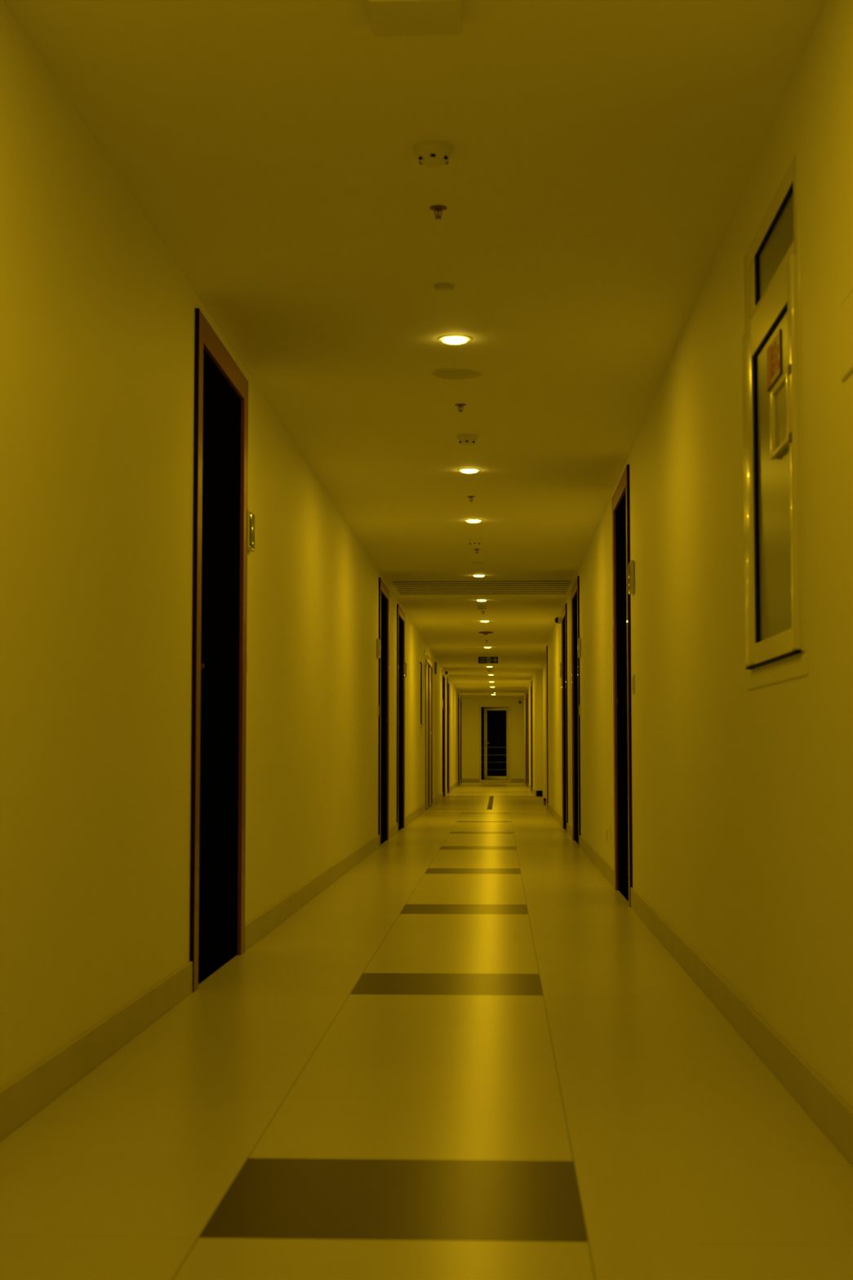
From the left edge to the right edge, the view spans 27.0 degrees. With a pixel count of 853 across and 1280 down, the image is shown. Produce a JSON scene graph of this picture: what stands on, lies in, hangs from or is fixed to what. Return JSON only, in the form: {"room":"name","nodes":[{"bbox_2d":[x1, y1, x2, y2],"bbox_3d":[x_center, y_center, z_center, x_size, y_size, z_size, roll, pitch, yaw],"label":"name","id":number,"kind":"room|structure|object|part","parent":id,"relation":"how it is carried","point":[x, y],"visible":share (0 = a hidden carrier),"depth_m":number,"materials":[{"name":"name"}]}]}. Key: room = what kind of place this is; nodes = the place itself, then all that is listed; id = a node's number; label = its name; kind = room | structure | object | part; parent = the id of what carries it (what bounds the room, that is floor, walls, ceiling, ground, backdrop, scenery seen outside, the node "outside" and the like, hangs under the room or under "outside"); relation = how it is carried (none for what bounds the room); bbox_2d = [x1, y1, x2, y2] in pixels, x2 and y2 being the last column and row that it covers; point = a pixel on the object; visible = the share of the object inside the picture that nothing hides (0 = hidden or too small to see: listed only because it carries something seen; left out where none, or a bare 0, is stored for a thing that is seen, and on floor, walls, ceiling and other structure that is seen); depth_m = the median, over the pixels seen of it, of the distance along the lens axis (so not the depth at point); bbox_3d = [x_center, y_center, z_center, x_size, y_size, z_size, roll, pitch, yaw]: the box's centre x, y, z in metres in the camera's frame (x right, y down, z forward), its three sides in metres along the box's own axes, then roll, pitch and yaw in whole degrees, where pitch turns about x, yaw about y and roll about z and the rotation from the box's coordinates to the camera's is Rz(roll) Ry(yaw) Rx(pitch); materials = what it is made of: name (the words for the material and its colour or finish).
{"room":"building corridor","nodes":[
{"label":"building corridor","id":0,"kind":"room"},
{"bbox_2d":[0,0,462,1088],"bbox_3d":[-0.225,0.955,20.758,0.160,2.265,53.500,0,-4,2],"label":"wall","id":1,"kind":"structure","parent":0,"point":[97,316],"depth_m":4.60,"materials":[{"name":"paint"}]},
{"bbox_2d":[189,307,248,992],"bbox_3d":[-0.792,0.056,6.317,0.145,2.215,1.140,0,-4,2],"label":"door","id":2,"kind":"structure","parent":1,"relation":"in","point":[220,429],"depth_m":6.29,"materials":[{"name":"brown wood"}]},
{"bbox_2d":[0,780,460,1141],"bbox_3d":[-0.139,2.036,20.685,0.011,0.098,53.500,0,-4,2],"label":"baseboard","id":3,"kind":"structure","parent":1,"relation":"attached to","point":[23,1097],"depth_m":4.60,"materials":[{"name":"stone"}]},
{"bbox_2d":[246,648,248,671],"bbox_3d":[-0.704,0.077,6.929,0.011,0.092,0.084,0,-4,2],"label":"wall switch","id":4,"kind":"object","parent":1,"relation":"attached to","point":[246,648],"visible":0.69,"depth_m":6.94,"materials":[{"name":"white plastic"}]},
{"bbox_2d":[247,508,254,552],"bbox_3d":[-0.697,-0.431,7.001,0.023,0.156,0.164,0,-4,2],"label":"display","id":5,"kind":"object","parent":1,"relation":"attached to","point":[251,516],"visible":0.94,"depth_m":6.96,"materials":[{"name":"grey plastic"}]},
{"bbox_2d":[376,638,380,658],"bbox_3d":[-0.391,0.069,14.473,0.023,0.156,0.164,0,-4,2],"label":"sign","id":6,"kind":"object","parent":1,"relation":"attached to","point":[378,641],"visible":1,"depth_m":14.40,"materials":[{"name":"grey plastic"}]},
{"bbox_2d":[377,705,379,716],"bbox_3d":[-0.394,0.578,14.521,0.011,0.092,0.084,0,-4,2],"label":"wall switch","id":7,"kind":"object","parent":1,"relation":"attached to","point":[378,708],"visible":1,"depth_m":14.49,"materials":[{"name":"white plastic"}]},
{"bbox_2d":[377,577,389,846],"bbox_3d":[-0.428,0.625,15.221,0.145,2.215,1.200,0,-4,2],"label":"door","id":8,"kind":"structure","parent":1,"relation":"in","point":[384,593],"depth_m":15.25,"materials":[{"name":"brown wood"}]},
{"bbox_2d":[396,604,404,832],"bbox_3d":[-0.322,0.793,17.839,0.145,2.215,1.250,0,-4,2],"label":"door","id":9,"kind":"structure","parent":1,"relation":"in","point":[400,614],"depth_m":17.90,"materials":[{"name":"brown wood"}]},
{"bbox_2d":[404,662,406,677],"bbox_3d":[-0.221,0.316,18.642,0.023,0.156,0.164,0,-4,2],"label":"display","id":10,"kind":"object","parent":1,"relation":"attached to","point":[405,662],"visible":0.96,"depth_m":18.57,"materials":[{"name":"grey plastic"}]},
{"bbox_2d":[418,656,422,728],"bbox_3d":[-0.123,0.670,22.377,0.112,0.878,0.798,0,-4,2],"label":"window","id":11,"kind":"structure","parent":1,"relation":"in","point":[420,661],"depth_m":22.63,"materials":[{"name":"glass"}]},
{"bbox_3d":[-0.086,0.670,22.375,0.006,0.780,0.680,0,-4,2],"label":"pane","id":12,"kind":"part","parent":11,"relation":"part of","materials":[{"name":"clear glass"}]},
{"bbox_2d":[423,650,432,811],"bbox_3d":[-0.005,1.279,24.689,0.157,2.119,2.498,0,-4,2],"label":"door","id":13,"kind":"structure","parent":1,"relation":"in","point":[428,669],"depth_m":24.67,"materials":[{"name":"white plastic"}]},
{"bbox_2d":[434,662,436,674],"bbox_3d":[0.141,0.433,27.445,0.030,0.180,0.120,0,-4,2],"label":"alarm box","id":14,"kind":"object","parent":1,"relation":"attached to","point":[435,663],"visible":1,"depth_m":27.39,"materials":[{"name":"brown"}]},
{"bbox_2d":[442,670,445,795],"bbox_3d":[0.242,1.675,31.624,0.145,2.215,1.300,0,-4,2],"label":"door","id":15,"kind":"structure","parent":1,"relation":"in","point":[443,676],"depth_m":31.83,"materials":[{"name":"brown wood"}]},
{"bbox_3d":[0.241,1.675,31.624,0.144,2.215,1.298,0,-4,2],"label":"frame","id":16,"kind":"part","parent":15,"relation":"part of","materials":[{"name":"brown wood"}]},
{"bbox_2d":[441,671,448,675],"bbox_3d":[0.320,0.569,30.899,0.106,0.072,0.072,0,-4,2],"label":"security camera","id":17,"kind":"object","parent":1,"relation":"attached to","point":[443,673],"visible":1,"depth_m":30.87,"materials":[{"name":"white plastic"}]},
{"bbox_2d":[446,676,449,793],"bbox_3d":[0.352,1.847,34.316,0.145,2.215,1.200,0,-4,2],"label":"door","id":18,"kind":"structure","parent":1,"relation":"in","point":[447,678],"depth_m":34.34,"materials":[{"name":"brown wood"}]},
{"bbox_3d":[0.351,1.847,34.316,0.144,2.215,1.198,0,-4,2],"label":"frame","id":19,"kind":"part","parent":18,"relation":"part of","materials":[{"name":"brown wood"}]},
{"bbox_2d":[457,693,459,784],"bbox_3d":[0.727,2.434,43.490,0.145,2.215,1.100,0,-4,2],"label":"door","id":20,"kind":"structure","parent":1,"relation":"in","point":[458,693],"depth_m":43.63,"materials":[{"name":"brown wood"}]},
{"bbox_3d":[0.726,2.434,43.490,0.144,2.215,1.098,0,-4,2],"label":"frame","id":21,"kind":"part","parent":20,"relation":"part of","materials":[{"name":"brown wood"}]},
{"bbox_2d":[460,697,462,783],"bbox_3d":[0.820,2.581,45.783,0.145,2.215,1.100,0,-4,2],"label":"door","id":22,"kind":"structure","parent":1,"relation":"in","point":[460,697],"depth_m":46.08,"materials":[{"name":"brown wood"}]},
{"bbox_2d":[1,0,827,697],"bbox_3d":[0.733,-0.238,20.795,2.076,0.120,53.900,0,-4,2],"label":"ceiling","id":23,"kind":"structure","parent":0,"point":[606,154],"depth_m":4.99,"materials":[{"name":"paint"}]},
{"bbox_2d":[366,0,462,36],"bbox_3d":[-0.022,-1.263,3.567,0.188,0.034,0.188,0,-4,2],"label":"ceiling light","id":24,"kind":"object","parent":23,"relation":"attached to","point":[387,17],"visible":1,"depth_m":3.56,"materials":[{"name":"white plastic"}]},
{"bbox_2d":[413,140,453,167],"bbox_3d":[0.018,-1.203,4.419,0.100,0.045,0.100,0,-4,2],"label":"smoke detector","id":25,"kind":"object","parent":23,"relation":"attached to","point":[430,153],"visible":1,"depth_m":4.39,"materials":[{"name":"white plastic"}]},
{"bbox_2d":[429,204,447,219],"bbox_3d":[0.033,-1.179,4.908,0.048,0.030,0.048,2,-4,-26],"label":"sprinkler","id":26,"kind":"object","parent":23,"relation":"attached to","point":[437,208],"visible":1,"depth_m":4.90,"materials":[{"name":"silver"}]},
{"bbox_2d":[434,283,454,290],"bbox_3d":[0.058,-1.137,5.727,0.066,0.009,0.066,0,-4,2],"label":"ceiling sensor","id":27,"kind":"object","parent":23,"relation":"attached to","point":[444,286],"visible":1,"depth_m":5.71,"materials":[{"name":"grey plastic"}]},
{"bbox_2d":[437,334,471,344],"bbox_3d":[0.103,-1.088,6.461,0.124,0.013,0.124,0,-4,2],"label":"recessed light","id":28,"kind":"object","parent":23,"relation":"in","point":[450,339],"visible":1,"depth_m":6.43,"materials":[{"name":"white plastic"}]},
{"bbox_2d":[432,367,482,379],"bbox_3d":[0.123,-1.054,7.043,0.198,0.006,0.198,0,-4,2],"label":"ceiling speaker","id":29,"kind":"object","parent":23,"relation":"attached to","point":[455,373],"visible":1,"depth_m":7.02,"materials":[{"name":"white plastic"}]},
{"bbox_2d":[454,403,466,412],"bbox_3d":[0.147,-1.002,7.680,0.048,0.030,0.048,0,-4,2],"label":"sprinkler","id":30,"kind":"object","parent":23,"relation":"attached to","point":[460,405],"visible":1,"depth_m":7.68,"materials":[{"name":"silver metal"}]},
{"bbox_2d":[456,433,477,445],"bbox_3d":[0.192,-0.946,8.427,0.100,0.045,0.100,0,-4,2],"label":"smoke detector","id":31,"kind":"object","parent":23,"relation":"attached to","point":[466,439],"visible":1,"depth_m":8.39,"materials":[{"name":"white plastic"}]},
{"bbox_2d":[457,467,480,473],"bbox_3d":[0.227,-0.897,9.447,0.124,0.013,0.124,0,-4,2],"label":"recessed light","id":32,"kind":"object","parent":23,"relation":"in","point":[468,470],"visible":1,"depth_m":9.42,"materials":[{"name":"white"}]},
{"bbox_2d":[466,495,475,502],"bbox_3d":[0.262,-0.826,10.422,0.048,0.030,0.048,1,-4,-9],"label":"sprinkler","id":33,"kind":"object","parent":23,"relation":"attached to","point":[471,496],"visible":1,"depth_m":10.42,"materials":[{"name":"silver metal"}]},
{"bbox_2d":[463,519,483,523],"bbox_3d":[0.304,-0.767,11.485,0.124,0.013,0.124,0,-4,2],"label":"recessed light","id":34,"kind":"object","parent":23,"relation":"in","point":[471,521],"visible":1,"depth_m":11.46,"materials":[{"name":"white"}]},
{"bbox_2d":[467,537,481,546],"bbox_3d":[0.339,-0.686,12.496,0.100,0.045,0.100,0,-4,2],"label":"smoke detector","id":35,"kind":"object","parent":23,"relation":"attached to","point":[474,541],"visible":1,"depth_m":12.46,"materials":[{"name":"white plastic"}]},
{"bbox_2d":[471,574,486,577],"bbox_3d":[0.444,-0.541,15.021,0.124,0.013,0.124,0,-4,2],"label":"recessed light","id":36,"kind":"object","parent":23,"relation":"in","point":[475,575],"visible":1,"depth_m":14.99,"materials":[{"name":"white"}]},
{"bbox_2d":[476,604,486,609],"bbox_3d":[0.565,-0.327,18.110,0.100,0.045,0.100,0,-4,2],"label":"smoke detector","id":37,"kind":"object","parent":23,"relation":"attached to","point":[482,606],"visible":1,"depth_m":18.07,"materials":[{"name":"white plastic"}]},
{"bbox_2d":[475,599,487,601],"bbox_3d":[0.542,-0.386,17.440,0.124,0.013,0.124,0,-4,2],"label":"recessed light","id":38,"kind":"object","parent":23,"relation":"in","point":[477,600],"visible":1,"depth_m":17.41,"materials":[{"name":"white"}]},
{"bbox_2d":[392,581,571,595],"bbox_3d":[0.507,-0.469,16.186,1.562,0.008,1.300,0,-4,2],"label":"ceiling strip","id":39,"kind":"object","parent":23,"relation":"attached to","point":[404,588],"visible":1,"depth_m":16.13,"materials":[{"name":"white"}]},
{"bbox_2d":[479,631,493,635],"bbox_3d":[0.735,-0.082,22.018,0.180,0.034,0.180,0,-4,2],"label":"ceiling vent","id":40,"kind":"object","parent":23,"relation":"in","point":[483,633],"visible":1,"depth_m":21.96,"materials":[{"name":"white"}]},
{"bbox_3d":[0.735,-0.088,22.019,0.180,0.013,0.180,0,-4,2],"label":"diffuser plate","id":41,"kind":"part","parent":40,"relation":"part of","materials":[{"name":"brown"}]},
{"bbox_2d":[478,657,497,663],"bbox_3d":[0.938,0.288,27.029,0.300,0.134,0.020,0,-4,2],"label":"exit sign","id":42,"kind":"object","parent":23,"relation":"hanging from","point":[481,660],"visible":1,"depth_m":27.02,"materials":[{"name":"black plastic"}]},
{"bbox_2d":[0,782,852,1279],"bbox_3d":[0.733,2.132,20.643,2.076,0.100,53.900,0,-4,2],"label":"floor","id":43,"kind":"structure","parent":0,"point":[468,1055],"depth_m":3.75,"materials":[{"name":"tile"}]},
{"bbox_2d":[462,697,524,778],"bbox_3d":[1.775,2.665,47.494,1.972,2.265,0.200,0,-4,2],"label":"wall","id":44,"kind":"structure","parent":0,"point":[470,705],"depth_m":47.41,"materials":[{"name":"paint"}]},
{"bbox_2d":[462,778,524,782],"bbox_3d":[1.770,3.740,47.320,1.630,0.098,0.011,0,-4,2],"label":"baseboard","id":45,"kind":"structure","parent":44,"relation":"attached to","point":[463,780],"depth_m":47.33,"materials":[{"name":"stone"}]},
{"bbox_2d":[479,705,511,782],"bbox_3d":[1.841,2.778,47.582,0.840,2.050,0.427,0,-4,2],"label":"door","id":46,"kind":"structure","parent":44,"relation":"in","point":[486,779],"depth_m":47.43,"materials":[{"name":"white metal"}]},
{"bbox_2d":[524,0,852,1108],"bbox_3d":[1.623,0.950,20.683,0.234,2.265,53.500,0,-4,2],"label":"wall","id":47,"kind":"structure","parent":0,"point":[742,798],"depth_m":4.88,"materials":[{"name":"paint"}]},
{"bbox_2d":[525,693,527,785],"bbox_3d":[2.474,2.401,42.969,0.145,2.215,1.200,0,-4,2],"label":"door","id":48,"kind":"structure","parent":47,"relation":"in","point":[526,693],"depth_m":43.44,"materials":[{"name":"brown wood"}]},
{"bbox_2d":[527,688,528,786],"bbox_3d":[2.368,2.235,40.377,0.145,2.215,1.200,0,-4,2],"label":"door","id":49,"kind":"structure","parent":47,"relation":"in","point":[527,689],"depth_m":40.82,"materials":[{"name":"brown wood"}]},
{"bbox_2d":[530,680,533,791],"bbox_3d":[2.181,1.941,35.790,0.145,2.215,1.200,0,-4,2],"label":"door","id":50,"kind":"structure","parent":47,"relation":"in","point":[531,764],"depth_m":36.07,"materials":[{"name":"brown wood"}]},
{"bbox_2d":[536,791,542,795],"bbox_3d":[2.023,2.748,31.828,0.110,0.100,0.012,0,-4,2],"label":"baseboard","id":51,"kind":"structure","parent":47,"relation":"attached to","point":[538,793],"depth_m":31.82,"materials":[{"name":"black rubber"}]},
{"bbox_2d":[546,645,548,810],"bbox_3d":[1.643,1.187,24.011,0.038,2.216,0.130,0,-4,2],"label":"trim","id":52,"kind":"structure","parent":47,"relation":"attached to","point":[546,646],"depth_m":23.95,"materials":[{"name":"brown wood"}]},
{"bbox_2d":[555,617,561,623],"bbox_3d":[1.380,-0.207,18.610,0.076,0.072,0.072,0,-4,2],"label":"security camera","id":53,"kind":"object","parent":47,"relation":"attached to","point":[557,620],"visible":0.94,"depth_m":18.58,"materials":[{"name":"white plastic"}]},
{"bbox_2d":[560,662,561,677],"bbox_3d":[1.408,0.313,18.596,0.023,0.156,0.164,0,-4,2],"label":"display","id":54,"kind":"object","parent":47,"relation":"attached to","point":[561,662],"visible":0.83,"depth_m":18.53,"materials":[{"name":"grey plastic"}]},
{"bbox_2d":[561,603,568,832],"bbox_3d":[1.442,0.785,17.717,0.145,2.215,1.150,0,-4,2],"label":"door","id":55,"kind":"structure","parent":47,"relation":"in","point":[564,613],"depth_m":17.83,"materials":[{"name":"brown wood"}]},
{"bbox_2d":[571,575,581,847],"bbox_3d":[1.337,0.621,15.149,0.145,2.215,1.300,0,-4,2],"label":"door","id":56,"kind":"structure","parent":47,"relation":"in","point":[575,685],"depth_m":15.28,"materials":[{"name":"brown wood"}]},
{"bbox_2d":[577,637,581,657],"bbox_3d":[1.235,0.062,14.367,0.023,0.156,0.164,0,-4,2],"label":"display","id":57,"kind":"object","parent":47,"relation":"attached to","point":[579,638],"visible":1,"depth_m":14.29,"materials":[{"name":"grey plastic"}]},
{"bbox_2d":[612,464,632,906],"bbox_3d":[1.106,0.258,9.476,0.145,2.215,1.180,0,-4,2],"label":"door","id":58,"kind":"structure","parent":47,"relation":"in","point":[622,704],"depth_m":9.52,"materials":[{"name":"brown wood"}]},
{"bbox_2d":[627,560,635,594],"bbox_3d":[1.004,-0.306,8.714,0.023,0.156,0.164,0,-4,2],"label":"door sign","id":59,"kind":"object","parent":47,"relation":"attached to","point":[631,567],"visible":1,"depth_m":8.64,"materials":[{"name":"grey plastic"}]},
{"bbox_2d":[631,674,635,693],"bbox_3d":[1.010,0.215,8.690,0.011,0.092,0.084,0,-4,2],"label":"wall switch","id":60,"kind":"object","parent":47,"relation":"attached to","point":[633,675],"visible":1,"depth_m":8.66,"materials":[{"name":"white plastic"}]},
{"bbox_2d":[524,778,852,1164],"bbox_3d":[1.500,2.031,20.618,0.011,0.098,53.500,0,-4,2],"label":"baseboard","id":61,"kind":"structure","parent":47,"relation":"attached to","point":[833,1114],"depth_m":4.48,"materials":[{"name":"stone"}]},
{"bbox_2d":[742,150,808,689],"bbox_3d":[0.877,-0.473,4.294,0.116,1.157,0.915,0,-4,2],"label":"window","id":62,"kind":"structure","parent":47,"relation":"in","point":[775,580],"depth_m":4.22,"materials":[{"name":"white metal"}]},
{"bbox_3d":[0.850,-0.915,4.604,0.006,0.134,0.115,0,-4,2],"label":"frame plate","id":63,"kind":"part","parent":62,"relation":"part of","materials":[{"name":"white plastic"}]},
{"bbox_3d":[0.837,-0.392,4.288,0.036,0.879,0.790,0,-4,2],"label":"sash","id":64,"kind":"part","parent":62,"relation":"part of","materials":[{"name":"white plastic"}]},
{"bbox_2d":[766,328,782,391],"bbox_3d":[0.823,-0.661,4.209,0.004,0.104,0.204,0,-4,2],"label":"notice","id":65,"kind":"object","parent":62,"relation":"attached to","point":[774,352],"visible":1,"depth_m":4.20,"materials":[{"name":"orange paper"}]},
{"bbox_2d":[766,340,779,388],"bbox_3d":[0.822,-0.662,4.215,0.001,0.096,0.188,0,-4,2],"label":"print","id":66,"kind":"object","parent":65,"relation":"attached to","point":[773,350],"depth_m":4.21,"materials":[{"name":"brown"}]},
{"bbox_3d":[0.830,-0.374,4.224,0.006,0.734,0.564,0,-4,2],"label":"pane","id":67,"kind":"part","parent":62,"relation":"part of","materials":[{"name":"clear glass"}]},
{"bbox_3d":[0.839,-0.938,4.250,0.006,0.126,0.595,0,-4,2],"label":"pane","id":68,"kind":"part","parent":62,"relation":"part of","materials":[{"name":"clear glass"}]},
{"bbox_3d":[0.833,0.082,4.261,0.004,0.044,0.915,0,-4,2],"label":"sill","id":69,"kind":"part","parent":62,"relation":"part of","materials":[{"name":"paint"}]},
{"bbox_2d":[769,364,791,459],"bbox_3d":[0.812,-0.514,4.056,0.014,0.173,0.290,0,-4,2],"label":"hatch","id":70,"kind":"object","parent":62,"relation":"attached to","point":[780,437],"visible":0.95,"depth_m":4.08,"materials":[{"name":"white plastic"}]},
{"bbox_3d":[0.816,-0.512,4.059,0.006,0.138,0.195,0,-4,2],"label":"panel","id":71,"kind":"part","parent":70,"relation":"part of","materials":[{"name":"grey"}]},
{"bbox_2d":[840,288,852,382],"bbox_3d":[0.793,-0.576,3.314,0.004,0.152,0.196,0,-4,2],"label":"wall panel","id":72,"kind":"object","parent":47,"relation":"attached to","point":[846,306],"visible":1,"depth_m":3.35,"materials":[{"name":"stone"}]},
{"bbox_3d":[1.881,3.924,48.417,4.200,0.110,1.790,0,-4,2],"label":"floor","id":73,"kind":"structure","parent":0,"visible":0},
{"bbox_2d":[481,746,506,769],"bbox_3d":[1.895,3.412,48.816,4.000,0.964,0.079,0,-4,2],"label":"balcony railing","id":74,"kind":"object","parent":73,"relation":"on","point":[482,747],"visible":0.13,"depth_m":48.80,"materials":[{"name":"silver metal"}]},
{"bbox_3d":[1.895,3.158,48.811,4.000,0.038,0.038,0,-4,2],"label":"rail","id":75,"kind":"part","parent":74,"relation":"part of","materials":[{"name":"silver metal"}]}
]}

